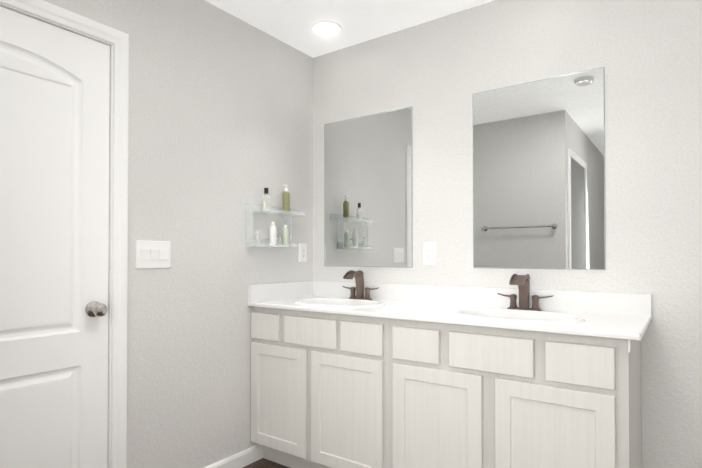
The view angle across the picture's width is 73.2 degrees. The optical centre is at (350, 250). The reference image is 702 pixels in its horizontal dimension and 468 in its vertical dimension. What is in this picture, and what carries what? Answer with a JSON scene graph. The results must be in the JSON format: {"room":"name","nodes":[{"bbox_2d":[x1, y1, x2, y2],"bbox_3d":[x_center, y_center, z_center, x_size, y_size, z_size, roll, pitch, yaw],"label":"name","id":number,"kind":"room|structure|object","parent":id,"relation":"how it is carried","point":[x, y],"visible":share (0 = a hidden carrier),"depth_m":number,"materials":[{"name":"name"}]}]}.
{"room":"bathroom","nodes":[
{"label":"bathroom","id":0,"kind":"room"},
{"bbox_2d":[43,0,312,467],"bbox_3d":[-0.908,-0.049,2.248,0.120,2.440,2.110,0,-1,35],"label":"wall","id":1,"kind":"structure","parent":0,"point":[220,118],"depth_m":2.37,"materials":[{"name":"paint"}]},
{"bbox_2d":[0,6,109,467],"bbox_3d":[-1.230,0.141,1.677,0.109,2.030,0.765,0,-1,35],"label":"door","id":2,"kind":"structure","parent":1,"relation":"in","point":[54,172],"depth_m":1.83,"materials":[{"name":"white wood"}]},
{"bbox_2d":[0,0,128,467],"bbox_3d":[-1.275,0.111,1.713,0.136,2.108,0.894,0,-1,35],"label":"door frame","id":3,"kind":"structure","parent":1,"relation":"attached to","point":[116,41],"depth_m":2.00,"materials":[{"name":"white wood"}]},
{"bbox_2d":[136,240,170,268],"bbox_3d":[-0.895,0.018,2.150,0.012,0.126,0.172,0,-1,35],"label":"switch plate","id":4,"kind":"object","parent":1,"relation":"attached to","point":[152,254],"visible":1,"depth_m":2.14,"materials":[{"name":"white plastic"}]},
{"bbox_2d":[205,445,262,467],"bbox_3d":[-0.739,1.131,2.357,0.012,0.083,0.803,0,-1,35],"label":"baseboard","id":5,"kind":"structure","parent":1,"relation":"attached to","point":[246,457],"depth_m":2.56,"materials":[{"name":"white wood"}]},
{"bbox_2d":[245,184,305,247],"bbox_3d":[-0.427,-0.204,2.731,0.104,0.373,0.386,0,-1,35],"label":"shelf","id":6,"kind":"object","parent":1,"relation":"attached to","point":[274,236],"visible":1,"depth_m":2.70,"materials":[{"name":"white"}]},
{"bbox_2d":[248,282,311,297],"bbox_3d":[-0.407,0.240,2.826,0.020,0.097,0.540,0,-1,35],"label":"backsplash","id":7,"kind":"structure","parent":1,"relation":"attached to","point":[256,290],"depth_m":2.78,"materials":[{"name":"white stone"}]},
{"bbox_2d":[299,243,306,261],"bbox_3d":[-0.303,0.013,2.986,0.009,0.117,0.072,0,-1,35],"label":"electrical outlet","id":8,"kind":"object","parent":1,"relation":"attached to","point":[302,252],"visible":1,"depth_m":2.98,"materials":[{"name":"white plastic"}]},
{"bbox_2d":[242,458,289,467],"bbox_3d":[-0.399,1.189,0.344,3.140,0.080,4.840,0,-1,35],"label":"floor","id":9,"kind":"structure","parent":0,"point":[262,463],"depth_m":2.59,"materials":[{"name":"brown wood"}]},
{"bbox_2d":[248,294,651,467],"bbox_3d":[0.348,0.722,2.296,1.858,0.899,0.560,0,-1,35],"label":"bathroom vanity","id":10,"kind":"object","parent":9,"relation":"on","point":[358,373],"depth_m":2.00,"materials":[{"name":"paint"}]},
{"bbox_2d":[205,0,493,57],"bbox_3d":[-0.399,-1.331,0.372,3.140,0.080,4.840,0,-1,35],"label":"ceiling","id":11,"kind":"structure","parent":0,"point":[290,22],"depth_m":2.54,"materials":[{"name":"paint"}]},
{"bbox_2d":[311,20,341,35],"bbox_3d":[-0.140,-1.257,2.679,0.172,0.014,0.172,0,-1,35],"label":"recessed light","id":12,"kind":"object","parent":11,"relation":"in","point":[326,28],"visible":1,"depth_m":2.66,"materials":[{"name":"white"}]},
{"bbox_2d":[313,0,701,467],"bbox_3d":[0.969,-0.049,2.281,3.140,2.440,0.120,0,-1,35],"label":"wall","id":13,"kind":"structure","parent":0,"point":[436,74],"depth_m":2.11,"materials":[{"name":"paint"}]},
{"bbox_2d":[324,106,412,267],"bbox_3d":[0.087,-0.356,2.834,0.631,0.907,0.005,0,-1,35],"label":"mirror","id":14,"kind":"object","parent":13,"relation":"attached to","point":[368,190],"visible":1,"depth_m":2.81,"materials":[{"name":"grey mirror"}]},
{"bbox_2d":[424,242,435,264],"bbox_3d":[0.430,0.015,2.584,0.074,0.125,0.009,0,-1,35],"label":"electrical outlet","id":15,"kind":"object","parent":13,"relation":"attached to","point":[429,253],"visible":1,"depth_m":2.58,"materials":[{"name":"white plastic"}]},
{"bbox_2d":[312,282,651,309],"bbox_3d":[0.504,0.236,2.522,1.858,0.097,0.020,0,-1,35],"label":"backsplash","id":16,"kind":"structure","parent":13,"relation":"attached to","point":[598,300],"depth_m":2.35,"materials":[{"name":"white stone"}]},
{"bbox_2d":[473,67,605,269],"bbox_3d":[0.879,-0.364,2.271,0.608,0.903,0.005,0,-1,35],"label":"mirror","id":17,"kind":"object","parent":13,"relation":"attached to","point":[538,174],"visible":1,"depth_m":2.25,"materials":[{"name":"grey mirror"}]}
]}

